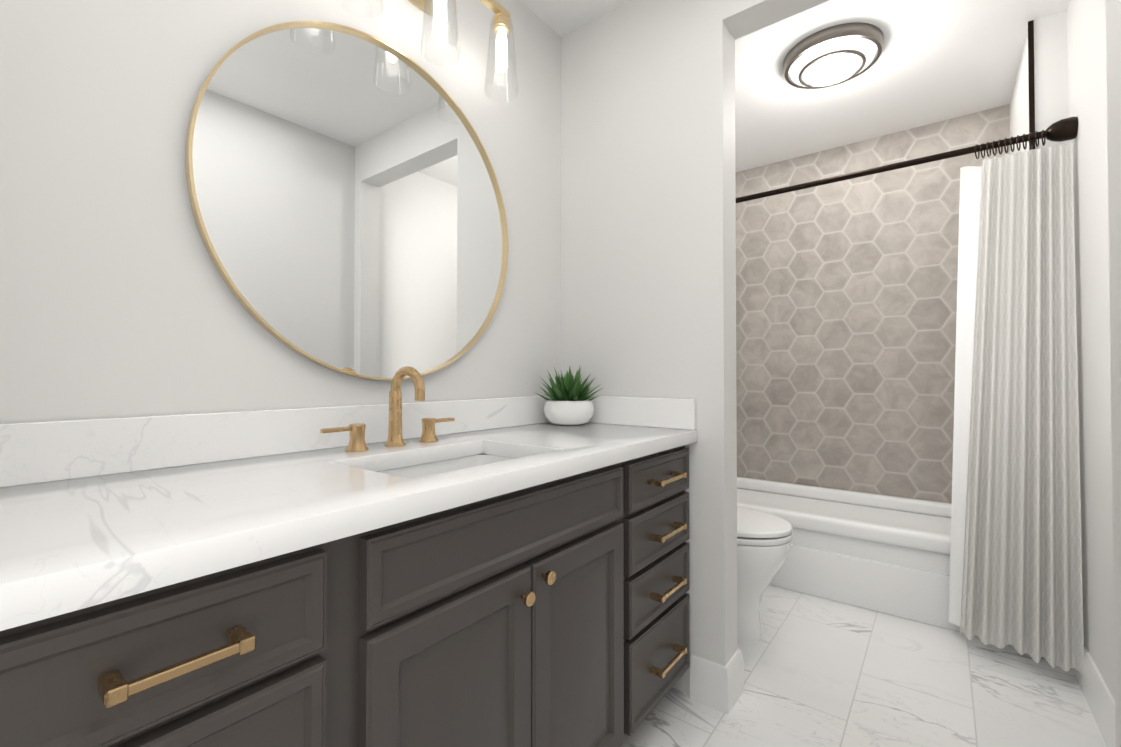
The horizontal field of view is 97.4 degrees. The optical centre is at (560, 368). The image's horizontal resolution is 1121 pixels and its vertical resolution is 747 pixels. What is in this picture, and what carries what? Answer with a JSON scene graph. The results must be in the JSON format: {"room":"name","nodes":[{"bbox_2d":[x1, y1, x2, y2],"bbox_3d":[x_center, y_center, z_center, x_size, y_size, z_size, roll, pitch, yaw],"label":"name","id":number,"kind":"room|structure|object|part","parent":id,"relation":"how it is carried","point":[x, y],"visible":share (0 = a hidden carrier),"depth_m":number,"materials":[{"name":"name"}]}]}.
{"room":"bathroom","nodes":[
{"label":"bathroom","id":0,"kind":"room"},
{"bbox_2d":[0,0,560,423],"bbox_3d":[-0.016,-0.128,1.993,0.124,2.400,3.675,-1,-1,38],"label":"wall","id":1,"kind":"structure","parent":0,"point":[118,298],"depth_m":1.10,"materials":[{"name":"paint"}]},
{"bbox_2d":[0,395,550,485],"bbox_3d":[-0.514,0.143,1.264,0.020,0.100,1.714,-1,-1,38],"label":"backsplash","id":2,"kind":"structure","parent":1,"relation":"attached to","point":[43,451],"depth_m":0.97,"materials":[{"name":"white stone"}]},
{"bbox_3d":[-0.465,-0.423,1.335,0.022,0.906,0.906,-1,-1,38],"label":"round mirror","id":3,"kind":"part","parent":1,"relation":"part of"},
{"bbox_2d":[337,0,518,101],"bbox_3d":[-0.354,-1.012,1.360,0.177,0.311,0.576,-1,-1,38],"label":"sconce","id":4,"kind":"object","parent":1,"relation":"attached to","point":[501,27],"visible":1,"depth_m":1.48,"materials":[{"name":"glass"}]},
{"bbox_2d":[520,0,1069,172],"bbox_3d":[0.634,-1.384,1.504,1.770,0.100,3.675,-1,-1,38],"label":"ceiling","id":5,"kind":"structure","parent":0,"point":[939,60],"depth_m":2.19,"materials":[{"name":"paint"}]},
{"bbox_2d":[783,22,883,88],"bbox_3d":[1.139,-1.287,2.070,0.370,0.078,0.370,-1,-1,38],"label":"flush-mount light","id":6,"kind":"object","parent":5,"relation":"attached to","point":[833,55],"visible":1,"depth_m":1.99,"materials":[{"name":"white glass"}]},
{"bbox_2d":[561,0,1120,746],"bbox_3d":[0.659,-0.134,1.520,1.570,2.400,0.120,-1,-1,38],"label":"wall","id":7,"kind":"structure","parent":0,"point":[647,216],"depth_m":1.65,"materials":[{"name":"paint"}]},
{"bbox_2d":[588,396,695,429],"bbox_3d":[0.226,0.149,1.762,0.536,0.100,0.020,-1,-1,38],"label":"backsplash","id":8,"kind":"structure","parent":7,"relation":"attached to","point":[680,413],"depth_m":1.69,"materials":[{"name":"white stone"}]},
{"bbox_2d":[690,648,743,699],"bbox_3d":[0.360,1.003,1.825,0.626,0.135,0.016,-1,-1,38],"label":"baseboard","id":9,"kind":"structure","parent":7,"relation":"attached to","point":[717,686],"depth_m":1.57,"materials":[{"name":"white paint"}]},
{"bbox_2d":[621,585,1106,746],"bbox_3d":[0.634,1.116,1.473,1.770,0.100,3.675,-1,-1,38],"label":"floor","id":10,"kind":"structure","parent":0,"point":[820,672],"depth_m":1.61,"materials":[{"name":"tile"}]},
{"bbox_2d":[0,438,697,746],"bbox_3d":[-0.294,0.646,1.087,0.578,0.830,1.714,-1,-1,38],"label":"bathroom vanity","id":11,"kind":"object","parent":10,"relation":"on","point":[488,572],"depth_m":0.76,"materials":[{"name":"grey paint"}]},
{"bbox_2d":[0,422,697,613],"bbox_3d":[-0.300,0.211,1.097,0.562,0.040,1.714,-1,-1,38],"label":"countertop","id":12,"kind":"structure","parent":11,"relation":"on","point":[61,538],"depth_m":0.71,"materials":[{"name":"white stone"}]},
{"bbox_2d":[320,366,455,449],"bbox_3d":[-0.383,0.093,1.215,0.138,0.200,0.374,-1,-1,38],"label":"faucet","id":13,"kind":"object","parent":12,"relation":"on","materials":[{"name":"gold metal"}]},
{"bbox_2d":[388,450,507,473],"bbox_3d":[-0.235,0.298,1.097,0.288,0.157,0.438,-1,-1,38],"label":"sink","id":14,"kind":"object","parent":12,"relation":"in","point":[473,455],"depth_m":1.26,"materials":[{"name":"white ceramic"}]},
{"bbox_2d":[536,366,604,425],"bbox_3d":[0.018,0.091,1.761,0.243,0.214,0.255,-1,-1,38],"label":"succulent plant","id":15,"kind":"object","parent":12,"relation":"on","point":[568,403],"visible":1,"depth_m":1.71,"materials":[{"name":"green plant"}]},
{"bbox_2d":[737,506,792,639],"bbox_3d":[0.608,0.681,2.122,0.723,0.785,0.400,-1,-1,38],"label":"toilet","id":16,"kind":"object","parent":10,"relation":"on","point":[764,540],"visible":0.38,"depth_m":1.90,"materials":[{"name":"white ceramic"}]},
{"bbox_2d":[737,477,976,635],"bbox_3d":[1.437,0.890,2.591,1.464,0.380,0.722,-1,-1,38],"label":"bathtub","id":17,"kind":"object","parent":10,"relation":"on","point":[887,554],"visible":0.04,"depth_m":2.28,"materials":[{"name":"white ceramic"}]},
{"bbox_2d":[735,104,1009,502],"bbox_3d":[1.730,-0.117,2.900,1.570,2.400,0.100,-1,-1,38],"label":"tiled wall","id":18,"kind":"structure","parent":0,"point":[846,302],"depth_m":2.85,"materials":[{"name":"beige tile"}]},
{"bbox_2d":[1009,10,1068,154],"bbox_3d":[2.058,-0.126,2.124,0.100,2.400,0.725,-1,-1,38],"label":"wall","id":19,"kind":"structure","parent":0,"point":[1051,69],"depth_m":1.86,"materials":[{"name":"paint"}]},
{"bbox_2d":[1028,20,1034,149],"bbox_3d":[1.796,-0.320,1.866,0.016,2.017,0.006,-1,-1,38],"label":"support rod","id":20,"kind":"structure","parent":19,"relation":"attached to","point":[1031,76],"depth_m":1.87,"materials":[{"name":"black metal"}]},
{"bbox_2d":[1067,0,1114,699],"bbox_3d":[1.294,-0.140,0.976,0.100,2.400,3.675,-1,-1,38],"label":"wall","id":21,"kind":"structure","parent":0,"point":[1087,76],"depth_m":1.54,"materials":[{"name":"paint"}]},
{"bbox_2d":[736,117,1077,202],"bbox_3d":[1.175,-0.834,2.194,1.568,0.078,0.076,-1,-1,38],"label":"curtain rod","id":22,"kind":"object","parent":21,"relation":"attached to","point":[1065,129],"visible":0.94,"depth_m":1.88,"materials":[{"name":"black metal"}]},
{"bbox_2d":[948,142,1083,674],"bbox_3d":[1.628,0.112,1.793,0.349,1.817,0.152,-1,-1,38],"label":"shower curtain","id":23,"kind":"object","parent":22,"relation":"hanging from","point":[1015,581],"visible":1,"depth_m":1.78,"materials":[{"name":"fabric"}]},
{"bbox_2d":[1072,644,1115,746],"bbox_3d":[1.584,0.998,1.442,0.030,0.135,0.912,-1,-1,38],"label":"baseboard","id":24,"kind":"structure","parent":21,"relation":"attached to","point":[1101,703],"depth_m":1.47,"materials":[{"name":"white paint"}]}
]}

